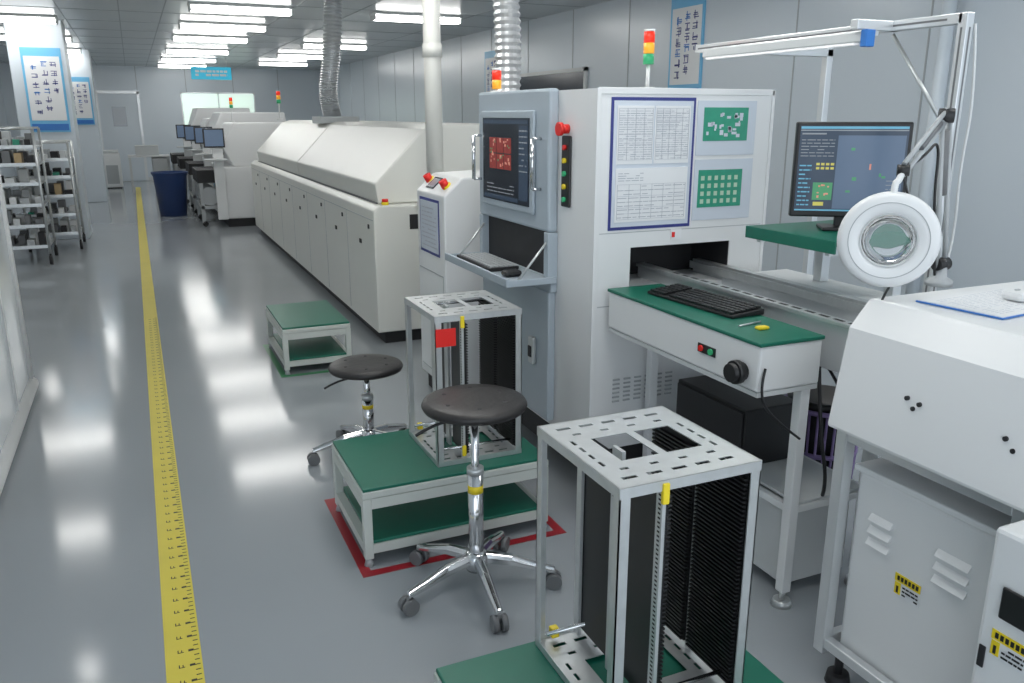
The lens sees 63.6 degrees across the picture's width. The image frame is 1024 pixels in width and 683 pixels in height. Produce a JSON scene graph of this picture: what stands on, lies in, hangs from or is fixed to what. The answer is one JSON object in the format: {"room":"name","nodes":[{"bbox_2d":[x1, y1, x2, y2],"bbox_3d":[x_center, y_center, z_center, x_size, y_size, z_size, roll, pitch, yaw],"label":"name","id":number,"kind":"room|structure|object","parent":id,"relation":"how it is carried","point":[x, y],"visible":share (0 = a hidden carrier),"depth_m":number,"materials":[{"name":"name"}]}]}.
{"room":"factory floor","nodes":[
{"label":"factory floor","id":0,"kind":"room"},
{"bbox_2d":[0,80,14,187],"bbox_3d":[-6.689,-2.045,8.270,0.100,2.680,24.000,-7,17,-23],"label":"wall","id":1,"kind":"structure","parent":0,"point":[5,171],"depth_m":18.33,"materials":[{"name":"paint"}]},
{"bbox_2d":[3,20,91,239],"bbox_3d":[-5.927,-2.683,10.603,0.620,2.678,0.600,-7,17,-23],"label":"pillar","id":2,"kind":"structure","parent":0,"point":[17,35],"depth_m":10.24,"materials":[{"name":"paint"}]},
{"bbox_2d":[19,47,70,131],"bbox_3d":[-5.764,-3.105,10.211,0.440,1.000,0.017,-7,17,-23],"label":"poster","id":3,"kind":"object","parent":2,"relation":"attached to","point":[42,69],"visible":0.98,"depth_m":10.20,"materials":[{"name":"white paper"}]},
{"bbox_2d":[68,49,108,202],"bbox_3d":[-7.918,-3.923,15.133,0.640,2.678,0.600,-7,17,-23],"label":"pillar","id":4,"kind":"structure","parent":0,"point":[80,64],"depth_m":15.03,"materials":[{"name":"paint"}]},
{"bbox_2d":[71,77,94,124],"bbox_3d":[-7.737,-4.298,14.762,0.420,0.820,0.017,-7,17,-23],"label":"poster","id":5,"kind":"object","parent":4,"relation":"attached to","point":[82,96],"visible":0.8,"depth_m":14.78,"materials":[{"name":"white paper"}]},
{"bbox_2d":[0,63,322,176],"bbox_3d":[-8.253,-5.342,20.320,7.400,2.680,0.100,-7,17,-23],"label":"wall","id":6,"kind":"structure","parent":0,"point":[159,89],"depth_m":20.21,"materials":[{"name":"paint"}]},
{"bbox_2d":[97,93,145,180],"bbox_3d":[-9.368,-4.893,19.853,0.840,2.040,0.027,-7,17,-23],"label":"leaf","id":7,"kind":"object","parent":6,"relation":"attached to","point":[123,139],"visible":0.8,"depth_m":19.81,"materials":[{"name":"paint"}]},
{"bbox_2d":[112,107,127,125],"bbox_3d":[-9.361,-5.367,19.708,0.300,0.450,0.007,-7,17,-23],"label":"window","id":8,"kind":"structure","parent":7,"relation":"in","point":[119,113],"depth_m":19.71,"materials":[{"name":"grey glass"}]},
{"bbox_2d":[95,90,148,180],"bbox_3d":[-9.364,-4.924,19.835,0.960,2.110,0.047,-7,17,-23],"label":"frame","id":9,"kind":"object","parent":6,"relation":"attached to","point":[96,91],"visible":0.69,"depth_m":19.70,"materials":[{"name":"metal"}]},
{"bbox_2d":[134,66,279,145],"bbox_3d":[-8.460,-5.351,20.163,5.516,2.580,0.004,-7,17,-23],"label":"trim","id":10,"kind":"structure","parent":6,"relation":"attached to","point":[134,66],"depth_m":20.19,"materials":[{"name":"grey metal"}]},
{"bbox_2d":[180,92,255,124],"bbox_3d":[-7.289,-5.735,20.582,1.750,0.900,0.028,-7,17,-23],"label":"frame","id":11,"kind":"object","parent":6,"relation":"attached to","point":[181,93],"visible":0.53,"depth_m":20.38,"materials":[{"name":"metal"}]},
{"bbox_2d":[182,94,253,124],"bbox_3d":[-7.291,-5.736,20.586,1.670,0.820,0.017,-7,17,-23],"label":"glass","id":12,"kind":"object","parent":11,"relation":"in","point":[190,101],"visible":0.5,"depth_m":20.46,"materials":[{"name":"white glass"}]},
{"bbox_2d":[0,0,611,69],"bbox_3d":[-3.375,-3.789,9.378,7.400,0.100,24.100,-7,17,-23],"label":"ceiling","id":13,"kind":"structure","parent":0,"point":[133,40],"depth_m":11.00,"materials":[{"name":"tile"}]},
{"bbox_2d":[0,13,57,24],"bbox_3d":[-5.852,-3.740,9.554,1.060,0.083,0.240,-7,17,-23],"label":"ceiling light","id":14,"kind":"object","parent":13,"relation":"attached to","point":[4,17],"depth_m":9.57,"materials":[{"name":"white plastic"}]},
{"bbox_2d":[0,33,72,42],"bbox_3d":[-6.991,-4.416,12.021,1.060,0.083,0.240,-7,17,-23],"label":"ceiling light","id":15,"kind":"object","parent":13,"relation":"attached to","point":[2,36],"depth_m":12.10,"materials":[{"name":"white plastic"}]},
{"bbox_2d":[67,48,81,53],"bbox_3d":[-8.007,-5.018,14.224,1.060,0.083,0.240,-7,17,-23],"label":"ceiling light","id":16,"kind":"object","parent":13,"relation":"attached to","point":[70,50],"depth_m":14.30,"materials":[{"name":"white plastic"}]},
{"bbox_2d":[157,63,206,67],"bbox_3d":[-7.530,-6.287,18.863,1.060,0.083,0.240,-7,17,-23],"label":"ceiling light","id":17,"kind":"object","parent":13,"relation":"attached to","point":[159,65],"depth_m":18.74,"materials":[{"name":"white plastic"}]},
{"bbox_2d":[160,57,216,62],"bbox_3d":[-6.555,-5.709,16.748,1.060,0.083,0.240,-7,17,-23],"label":"ceiling light","id":18,"kind":"object","parent":13,"relation":"attached to","point":[166,59],"depth_m":16.65,"materials":[{"name":"white plastic"}]},
{"bbox_2d":[165,48,229,54],"bbox_3d":[-5.539,-5.106,14.544,1.060,0.083,0.240,-7,17,-23],"label":"ceiling light","id":19,"kind":"object","parent":13,"relation":"attached to","point":[167,50],"depth_m":14.48,"materials":[{"name":"white plastic"}]},
{"bbox_2d":[171,34,248,43],"bbox_3d":[-4.441,-4.455,12.165,1.060,0.083,0.240,-7,17,-23],"label":"ceiling light","id":20,"kind":"object","parent":13,"relation":"attached to","point":[175,37],"depth_m":12.08,"materials":[{"name":"white plastic"}]},
{"bbox_2d":[190,56,231,79],"bbox_3d":[-5.981,-5.427,16.407,0.760,0.430,0.043,-7,17,-23],"label":"sign","id":21,"kind":"object","parent":13,"relation":"hanging from","point":[205,73],"visible":1,"depth_m":16.42,"materials":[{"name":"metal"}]},
{"bbox_2d":[178,21,266,32],"bbox_3d":[-3.669,-3.997,10.491,1.060,0.083,0.240,-7,17,-23],"label":"ceiling light","id":22,"kind":"object","parent":13,"relation":"attached to","point":[198,25],"depth_m":10.41,"materials":[{"name":"white plastic"}]},
{"bbox_2d":[187,1,293,16],"bbox_3d":[-2.876,-3.527,8.772,1.060,0.083,0.240,-7,17,-23],"label":"ceiling light","id":23,"kind":"object","parent":13,"relation":"attached to","point":[209,7],"depth_m":8.69,"materials":[{"name":"white plastic"}]},
{"bbox_2d":[257,61,307,66],"bbox_3d":[-5.008,-6.064,18.045,1.060,0.083,0.240,-7,17,-23],"label":"ceiling light","id":24,"kind":"object","parent":13,"relation":"attached to","point":[266,63],"depth_m":17.98,"materials":[{"name":"white plastic"}]},
{"bbox_2d":[0,0,578,69],"bbox_3d":[-3.658,-3.907,10.006,7.200,0.004,22.506,-7,17,-23],"label":"trim","id":25,"kind":"structure","parent":13,"relation":"attached to","point":[156,31],"depth_m":11.22,"materials":[{"name":"grey metal"}]},
{"bbox_2d":[275,53,321,58],"bbox_3d":[-3.951,-5.437,15.754,1.060,0.083,0.240,-7,17,-23],"label":"ceiling light","id":26,"kind":"object","parent":13,"relation":"attached to","point":[278,55],"depth_m":15.62,"materials":[{"name":"white plastic"}]},
{"bbox_2d":[300,42,367,49],"bbox_3d":[-2.894,-4.810,13.462,1.060,0.083,0.240,-7,17,-23],"label":"ceiling light","id":27,"kind":"object","parent":13,"relation":"attached to","point":[314,45],"depth_m":13.42,"materials":[{"name":"white plastic"}]},
{"bbox_2d":[369,11,462,24],"bbox_3d":[-1.106,-3.749,9.585,1.060,0.083,0.240,-7,17,-23],"label":"ceiling light","id":28,"kind":"object","parent":13,"relation":"attached to","point":[376,15],"depth_m":9.46,"materials":[{"name":"white plastic"}]},
{"bbox_2d":[0,181,881,682],"bbox_3d":[-3.375,-1.108,10.112,7.400,0.100,24.100,-7,17,-23],"label":"floor","id":29,"kind":"structure","parent":0,"point":[281,596],"depth_m":3.42,"materials":[{"name":"grey paint"}]},
{"bbox_2d":[0,172,38,495],"bbox_3d":[-2.127,-0.373,3.070,0.080,2.200,3.320,-7,17,-23],"label":"screen","id":30,"kind":"object","parent":29,"relation":"on","point":[18,386],"visible":1,"depth_m":4.33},
{"bbox_2d":[0,127,57,264],"bbox_3d":[-5.342,-1.572,8.907,0.570,1.432,0.760,-7,17,-23],"label":"shelving rack","id":31,"kind":"object","parent":29,"relation":"on","point":[9,157],"visible":0.88,"depth_m":8.78,"materials":[{"name":"metal"}]},
{"bbox_2d":[16,140,85,251],"bbox_3d":[-5.550,-1.769,9.949,0.570,1.262,0.760,-7,17,-23],"label":"trolley","id":32,"kind":"object","parent":29,"relation":"on","point":[56,190],"visible":0.7,"depth_m":9.82,"materials":[{"name":"metal"}]},
{"bbox_2d":[103,150,123,187],"bbox_3d":[-8.829,-3.813,18.257,0.360,0.820,0.365,-7,17,-23],"label":"base cabinet","id":33,"kind":"object","parent":29,"relation":"on","point":[112,162],"visible":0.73,"depth_m":18.11,"materials":[{"name":"white metal"}]},
{"bbox_2d":[106,165,119,183],"bbox_3d":[-8.756,-3.664,18.127,0.240,0.400,0.005,-7,17,-23],"label":"grille","id":34,"kind":"object","parent":33,"relation":"attached to","point":[112,171],"depth_m":18.13,"materials":[{"name":"grey metal"}]},
{"bbox_2d":[128,145,170,192],"bbox_3d":[-7.617,-3.644,17.390,0.800,0.950,0.700,-7,17,-23],"label":"desk","id":35,"kind":"object","parent":29,"relation":"on","point":[160,162],"visible":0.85,"depth_m":17.13,"materials":[{"name":"white metal"}]},
{"bbox_2d":[151,171,187,216],"bbox_3d":[-5.433,-2.359,13.189,0.550,0.690,0.550,-7,17,-23],"label":"waste bin","id":36,"kind":"object","parent":29,"relation":"on","point":[170,186],"visible":1,"depth_m":13.02,"materials":[{"name":"blue plastic"}]},
{"bbox_2d":[136,187,204,682],"bbox_3d":[-4.438,-1.119,9.959,0.100,0.002,19.300,-7,17,-23],"label":"tape","id":37,"kind":"object","parent":29,"relation":"on","point":[183,655],"visible":1,"depth_m":3.28,"materials":[{"name":"yellow plastic"}]},
{"bbox_2d":[149,317,201,682],"bbox_3d":[-1.697,0.497,4.050,0.059,0.001,5.679,-7,17,-23],"label":"print","id":38,"kind":"object","parent":37,"relation":"on","point":[186,655],"depth_m":3.13,"materials":[{"name":"paint"}]},
{"bbox_2d":[177,118,210,203],"bbox_3d":[-5.386,-3.417,15.519,1.640,1.500,1.620,-7,17,-23],"label":"machine","id":39,"kind":"object","parent":29,"relation":"on","point":[188,130],"visible":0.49,"depth_m":14.72,"materials":[{"name":"grey paint"}]},
{"bbox_2d":[185,127,193,139],"bbox_3d":[-5.626,-3.671,14.555,0.240,0.220,0.003,-7,17,-23],"label":"screen","id":40,"kind":"object","parent":39,"relation":"on","point":[189,132],"depth_m":14.53,"materials":[{"name":"glass"}]},
{"bbox_2d":[183,125,199,140],"bbox_3d":[-5.634,-3.676,14.571,0.280,0.260,0.035,-7,17,-23],"label":"monitor","id":41,"kind":"object","parent":39,"relation":"on","point":[188,130],"depth_m":14.53,"materials":[{"name":"black plastic"}]},
{"bbox_2d":[185,149,202,150],"bbox_3d":[-5.619,-3.381,14.591,0.300,0.020,0.155,-7,17,-23],"label":"shelf","id":42,"kind":"object","parent":39,"relation":"attached to","point":[187,149],"depth_m":14.57,"materials":[{"name":"white metal"}]},
{"bbox_2d":[170,108,249,170],"bbox_3d":[-6.164,-3.942,17.060,1.640,1.700,1.620,-7,17,-23],"label":"machine","id":43,"kind":"object","parent":29,"relation":"on","point":[197,114],"visible":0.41,"depth_m":16.33,"materials":[{"name":"grey paint"}]},
{"bbox_2d":[177,126,183,136],"bbox_3d":[-6.404,-4.100,16.121,0.240,0.220,0.003,-7,17,-23],"label":"screen","id":44,"kind":"object","parent":43,"relation":"on","point":[180,129],"depth_m":16.10,"materials":[{"name":"glass"}]},
{"bbox_2d":[176,125,190,137],"bbox_3d":[-6.411,-4.104,16.138,0.280,0.260,0.035,-7,17,-23],"label":"monitor","id":45,"kind":"object","parent":43,"relation":"on","point":[179,128],"depth_m":16.10,"materials":[{"name":"black plastic"}]},
{"bbox_2d":[185,112,285,213],"bbox_3d":[-4.609,-3.036,13.939,1.640,1.600,1.620,-7,17,-23],"label":"machine","id":46,"kind":"object","parent":29,"relation":"on","point":[217,119],"visible":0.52,"depth_m":13.33,"materials":[{"name":"grey paint"}]},
{"bbox_2d":[195,128,202,142],"bbox_3d":[-4.849,-3.243,12.988,0.240,0.220,0.003,-7,17,-23],"label":"screen","id":47,"kind":"object","parent":46,"relation":"on","point":[198,131],"depth_m":12.96,"materials":[{"name":"glass"}]},
{"bbox_2d":[193,127,211,143],"bbox_3d":[-4.856,-3.247,13.005,0.280,0.260,0.035,-7,17,-23],"label":"monitor","id":48,"kind":"object","parent":46,"relation":"on","point":[198,137],"depth_m":12.96,"materials":[{"name":"black plastic"}]},
{"bbox_2d":[192,122,281,226],"bbox_3d":[-3.877,-2.530,12.373,1.640,1.450,1.620,-7,17,-23],"label":"machine","id":49,"kind":"object","parent":29,"relation":"on","point":[234,145],"visible":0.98,"depth_m":11.76,"materials":[{"name":"grey paint"}]},
{"bbox_2d":[202,128,224,147],"bbox_3d":[-4.125,-2.813,11.418,0.280,0.260,0.035,-7,17,-23],"label":"monitor","id":50,"kind":"object","parent":49,"relation":"on","point":[212,137],"depth_m":11.40,"materials":[{"name":"black plastic"}]},
{"bbox_2d":[204,130,223,145],"bbox_3d":[-4.117,-2.808,11.402,0.240,0.220,0.003,-7,17,-23],"label":"screen","id":51,"kind":"object","parent":49,"relation":"on","point":[211,137],"depth_m":11.40,"materials":[{"name":"glass"}]},
{"bbox_2d":[203,158,226,160],"bbox_3d":[-4.110,-2.518,11.438,0.300,0.020,0.155,-7,17,-23],"label":"shelf","id":52,"kind":"object","parent":49,"relation":"attached to","point":[214,159],"depth_m":11.38,"materials":[{"name":"white metal"}]},
{"bbox_2d":[229,97,234,121],"bbox_3d":[-4.249,-3.516,12.511,0.072,0.359,0.072,-7,17,-23],"label":"light","id":53,"kind":"object","parent":49,"relation":"on","point":[230,98],"visible":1,"depth_m":12.48,"materials":[{"name":"multicoloured plastic"}]},
{"bbox_2d":[263,344,328,377],"bbox_3d":[-1.346,0.095,5.521,0.510,0.001,0.820,-7,17,-23],"label":"tape","id":54,"kind":"object","parent":29,"relation":"on","point":[277,365],"visible":0.5,"depth_m":5.26,"materials":[{"name":"green plastic"}]},
{"bbox_2d":[266,300,351,374],"bbox_3d":[-1.351,-0.042,5.459,0.424,0.300,0.704,-7,17,-23],"label":"step platform","id":55,"kind":"object","parent":29,"relation":"on","point":[306,331],"visible":0.87,"depth_m":5.26,"materials":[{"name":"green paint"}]},
{"bbox_2d":[273,333,346,360],"bbox_3d":[-1.351,0.014,5.474,0.356,0.011,0.688,-7,17,-23],"label":"shelf","id":56,"kind":"object","parent":55,"relation":"attached to","point":[325,348],"depth_m":5.34,"materials":[{"name":"green rubber"}]},
{"bbox_2d":[307,354,408,465],"bbox_3d":[-0.687,0.318,3.835,0.543,0.462,0.564,-7,17,-23],"label":"stool","id":57,"kind":"object","parent":29,"relation":"on","point":[365,367],"visible":0.77,"depth_m":3.80,"materials":[{"name":"leather"}]},
{"bbox_2d":[251,116,479,342],"bbox_3d":[-1.636,-1.554,8.633,1.307,1.540,6.404,-7,17,-23],"label":"oven","id":58,"kind":"object","parent":29,"relation":"on","point":[337,195],"visible":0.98,"depth_m":6.32,"materials":[{"name":"grey paint"}]},
{"bbox_2d":[276,90,282,119],"bbox_3d":[-2.994,-3.037,10.610,0.072,0.359,0.072,-7,17,-23],"label":"light","id":59,"kind":"object","parent":58,"relation":"on","point":[278,99],"visible":1,"depth_m":10.57,"materials":[{"name":"multicoloured plastic"}]},
{"bbox_2d":[257,120,399,174],"bbox_3d":[-2.206,-2.336,9.758,1.198,0.524,2.980,-7,17,-23],"label":"hood","id":60,"kind":"object","parent":58,"relation":"attached to","point":[281,152],"depth_m":9.24,"materials":[{"name":"white metal"}]},
{"bbox_2d":[318,0,342,115],"bbox_3d":[-1.865,-2.914,8.521,0.300,1.135,0.200,-7,17,-23],"label":"duct","id":61,"kind":"object","parent":58,"relation":"on","point":[332,22],"visible":1,"depth_m":8.45,"materials":[{"name":"metal"}]},
{"bbox_2d":[297,122,479,203],"bbox_3d":[-0.987,-1.613,7.115,1.198,0.524,2.980,-7,17,-23],"label":"hood","id":62,"kind":"object","parent":58,"relation":"attached to","point":[363,162],"depth_m":5.99,"materials":[{"name":"white metal"}]},
{"bbox_2d":[332,426,547,567],"bbox_3d":[-0.290,0.561,3.253,0.724,0.300,0.504,-7,17,-23],"label":"step platform","id":63,"kind":"object","parent":29,"relation":"on","point":[400,498],"visible":0.67,"depth_m":3.08,"materials":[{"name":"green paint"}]},
{"bbox_2d":[343,482,536,542],"bbox_3d":[-0.290,0.618,3.269,0.656,0.011,0.488,-7,17,-23],"label":"shelf","id":64,"kind":"object","parent":63,"relation":"attached to","point":[447,514],"depth_m":3.13,"materials":[{"name":"green rubber"}]},
{"bbox_2d":[404,290,521,467],"bbox_3d":[-0.189,0.129,3.185,0.338,0.569,0.369,-7,17,-23],"label":"magazine rack","id":65,"kind":"object","parent":63,"relation":"on","point":[500,346],"visible":0.77,"depth_m":3.13,"materials":[{"name":"metal"}]},
{"bbox_2d":[324,498,566,577],"bbox_3d":[-0.287,0.699,3.315,0.795,0.001,0.660,-7,17,-23],"label":"tape","id":66,"kind":"object","parent":29,"relation":"on","point":[340,522],"visible":0.61,"depth_m":3.10,"materials":[{"name":"red plastic"}]},
{"bbox_2d":[417,169,482,386],"bbox_3d":[-0.162,-0.330,4.692,0.626,1.260,0.460,-7,17,-23],"label":"machine","id":67,"kind":"object","parent":29,"relation":"on","point":[448,203],"visible":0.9,"depth_m":4.40,"materials":[{"name":"grey paint"}]},
{"bbox_2d":[398,384,561,633],"bbox_3d":[-0.121,0.512,2.712,0.561,0.682,0.552,-7,17,-23],"label":"stool","id":68,"kind":"object","parent":29,"relation":"on","point":[474,406],"visible":1,"depth_m":2.69,"materials":[{"name":"metal"}]},
{"bbox_2d":[434,635,783,682],"bbox_3d":[0.250,0.934,1.891,0.724,0.300,0.524,-7,17,-23],"label":"step platform","id":69,"kind":"object","parent":29,"relation":"on","point":[524,663],"visible":0.41,"depth_m":1.94,"materials":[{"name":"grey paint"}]},
{"bbox_2d":[535,406,761,682],"bbox_3d":[0.285,0.493,1.855,0.338,0.569,0.367,-7,17,-23],"label":"magazine rack","id":70,"kind":"object","parent":69,"relation":"on","point":[669,551],"visible":1,"depth_m":1.82,"materials":[{"name":"metal"}]},
{"bbox_2d":[445,87,775,468],"bbox_3d":[0.343,-0.283,3.776,1.039,1.653,1.128,-7,17,-23],"label":"machine","id":71,"kind":"object","parent":29,"relation":"on","point":[579,188],"visible":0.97,"depth_m":3.29,"materials":[{"name":"grey paint"}]},
{"bbox_2d":[490,68,500,91],"bbox_3d":[-0.072,-1.222,3.876,0.060,0.112,0.060,-7,17,-23],"label":"light","id":72,"kind":"object","parent":71,"relation":"on","point":[496,74],"visible":0.86,"depth_m":3.86,"materials":[{"name":"plastic"}]},
{"bbox_2d":[456,256,543,280],"bbox_3d":[-0.066,-0.328,3.693,0.215,0.013,0.720,-7,17,-23],"label":"keyboard tray","id":73,"kind":"object","parent":71,"relation":"on","point":[495,273],"depth_m":3.59,"materials":[{"name":"grey metal"}]},
{"bbox_2d":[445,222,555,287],"bbox_3d":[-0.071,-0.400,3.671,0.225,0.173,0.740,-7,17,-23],"label":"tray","id":74,"kind":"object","parent":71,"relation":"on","point":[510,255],"depth_m":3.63,"materials":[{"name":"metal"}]},
{"bbox_2d":[492,0,520,90],"bbox_3d":[-0.025,-1.661,4.460,0.201,1.410,0.172,-7,17,-23],"label":"duct","id":75,"kind":"object","parent":71,"relation":"on","point":[507,35],"visible":0.4,"depth_m":4.41,"materials":[{"name":"metal"}]},
{"bbox_2d":[643,29,654,87],"bbox_3d":[0.553,-1.141,3.347,0.060,0.234,0.060,-7,17,-23],"label":"light","id":76,"kind":"object","parent":71,"relation":"on","point":[649,34],"visible":0.84,"depth_m":3.32,"materials":[{"name":"multicoloured plastic"}]},
{"bbox_2d":[608,258,882,609],"bbox_3d":[0.916,0.284,3.019,0.910,0.958,1.360,-7,17,-23],"label":"workbench","id":77,"kind":"object","parent":29,"relation":"on","point":[808,320],"visible":0.55,"depth_m":2.72,"materials":[{"name":"metal"}]},
{"bbox_2d":[647,283,763,318],"bbox_3d":[0.664,-0.146,2.876,0.140,0.030,0.450,-8,17,-27],"label":"keyboard","id":78,"kind":"object","parent":77,"relation":"on","point":[714,303],"visible":1,"depth_m":2.82,"materials":[{"name":"black plastic"}]},
{"bbox_2d":[676,375,792,462],"bbox_3d":[0.824,0.280,3.066,0.250,0.210,0.400,-7,17,-23],"label":"computer tower","id":79,"kind":"object","parent":77,"relation":"on","point":[741,419],"visible":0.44,"depth_m":2.92,"materials":[{"name":"black plastic"}]},
{"bbox_2d":[738,321,768,329],"bbox_3d":[0.764,-0.049,2.559,0.102,0.010,0.075,-11,19,-34],"label":"tools","id":80,"kind":"object","parent":77,"relation":"on","point":[761,327],"visible":1,"depth_m":2.54,"materials":[{"name":"yellow plastic"}]},
{"bbox_2d":[713,451,858,503],"bbox_3d":[0.866,0.401,3.045,0.283,0.010,0.830,-7,17,-23],"label":"shelf","id":81,"kind":"object","parent":77,"relation":"attached to","point":[773,474],"depth_m":2.77,"materials":[{"name":"white metal"}]},
{"bbox_2d":[784,385,857,478],"bbox_3d":[1.181,0.456,3.188,0.292,0.533,0.292,-7,17,-23],"label":"mesh basket","id":82,"kind":"object","parent":81,"relation":"on","point":[812,450],"visible":0.16,"depth_m":3.05,"materials":[{"name":"black plastic"}]},
{"bbox_2d":[745,220,900,296],"bbox_3d":[1.149,-0.288,2.970,0.430,0.227,0.440,-7,17,-23],"label":"shelf","id":83,"kind":"object","parent":77,"relation":"on","point":[804,235],"visible":0.5,"depth_m":2.92,"materials":[{"name":"metal"}]},
{"bbox_2d":[788,122,913,230],"bbox_3d":[1.178,-0.579,2.896,0.380,0.370,0.130,3,16,10],"label":"computer monitor","id":84,"kind":"object","parent":83,"relation":"on","point":[836,166],"visible":0.84,"depth_m":2.86,"materials":[{"name":"black plastic"}]},
{"bbox_2d":[695,12,976,291],"bbox_3d":[1.120,-0.200,3.138,0.510,1.830,1.284,-7,17,-23],"label":"lamp","id":85,"kind":"object","parent":29,"relation":"on","point":[818,43],"visible":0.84,"depth_m":2.52,"materials":[{"name":"metal"}]},
{"bbox_2d":[813,281,1023,682],"bbox_3d":[1.439,0.511,1.921,0.874,1.100,1.070,-7,17,-23],"label":"machine","id":86,"kind":"object","parent":29,"relation":"on","point":[936,393],"visible":0.8,"depth_m":1.98,"materials":[{"name":"metal"}]},
{"bbox_2d":[837,107,955,299],"bbox_3d":[1.038,-0.343,2.084,0.415,0.479,0.195,-7,17,-23],"label":"lamp","id":87,"kind":"object","parent":86,"relation":"on","point":[880,227],"visible":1,"depth_m":2.05,"materials":[{"name":"grey paint"}]},
{"bbox_2d":[916,286,1023,319],"bbox_3d":[1.210,-0.099,2.051,0.340,0.006,0.220,-9,17,-29],"label":"document","id":88,"kind":"object","parent":86,"relation":"on","point":[988,302],"visible":0.85,"depth_m":2.02,"materials":[{"name":"white paper"}]},
{"bbox_2d":[1001,287,1023,301],"bbox_3d":[1.272,-0.118,2.052,0.100,0.029,0.060,-7,17,-23],"label":"mouse","id":89,"kind":"object","parent":88,"relation":"on","point":[1016,294],"visible":1,"depth_m":2.03,"materials":[{"name":"white plastic"}]},
{"bbox_2d":[905,0,957,293],"bbox_3d":[2.581,-1.175,5.090,0.080,2.680,0.080,-7,17,-23],"label":"pipe","id":90,"kind":"object","parent":29,"relation":"on","point":[945,37],"visible":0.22,"depth_m":4.98,"materials":[{"name":"metal"}]},
{"bbox_2d":[971,520,1023,682],"bbox_3d":[1.383,0.825,1.414,0.510,0.762,0.970,-7,17,-23],"label":"base cabinet","id":91,"kind":"object","parent":29,"relation":"on","point":[999,657],"visible":1,"depth_m":1.64,"materials":[{"name":"white metal"}]},
{"bbox_3d":[-0.271,-0.391,5.408,0.430,1.000,0.900,-7,17,-23],"label":"conveyor","id":92,"kind":"object","parent":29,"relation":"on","visible":0},
{"bbox_2d":[422,0,443,174],"bbox_3d":[-0.498,-1.718,5.178,0.140,1.680,0.140,-7,17,-23],"label":"pipe","id":93,"kind":"object","parent":92,"relation":"on","point":[431,46],"visible":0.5,"depth_m":5.16,"materials":[{"name":"plastic"}]},
{"bbox_2d":[337,0,1023,294],"bbox_3d":[-0.020,-2.828,11.132,0.100,2.680,24.000,-7,17,-23],"label":"wall","id":94,"kind":"structure","parent":0,"point":[875,83],"depth_m":6.07,"materials":[{"name":"paint"}]},
{"bbox_2d":[485,51,495,91],"bbox_3d":[-0.277,-3.531,11.388,0.017,0.900,0.500,-7,17,-23],"label":"poster","id":95,"kind":"object","parent":94,"relation":"attached to","point":[490,60],"visible":0.45,"depth_m":11.40,"materials":[{"name":"white paper"}]},
{"bbox_2d":[519,67,587,88],"bbox_3d":[0.449,-2.990,9.829,0.029,0.440,1.800,-7,17,-23],"label":"frame","id":96,"kind":"object","parent":94,"relation":"attached to","point":[584,69],"visible":0.34,"depth_m":9.37,"materials":[{"name":"grey metal"}]},
{"bbox_2d":[520,71,582,89],"bbox_3d":[0.453,-2.990,9.830,0.018,0.360,1.700,-7,17,-23],"label":"glass","id":97,"kind":"object","parent":96,"relation":"in","point":[570,80],"visible":0.36,"depth_m":9.66,"materials":[{"name":"black glass"}]},
{"bbox_2d":[338,0,933,269],"bbox_3d":[-0.039,-2.854,11.037,0.004,2.580,22.432,-7,17,-23],"label":"trim","id":98,"kind":"structure","parent":94,"relation":"attached to","point":[630,0],"depth_m":6.36,"materials":[{"name":"grey metal"}]},
{"bbox_2d":[668,0,705,87],"bbox_3d":[1.552,-2.619,7.375,0.017,0.860,0.500,-7,17,-23],"label":"poster","id":99,"kind":"object","parent":94,"relation":"attached to","point":[687,29],"visible":0.96,"depth_m":7.35,"materials":[{"name":"white paper"}]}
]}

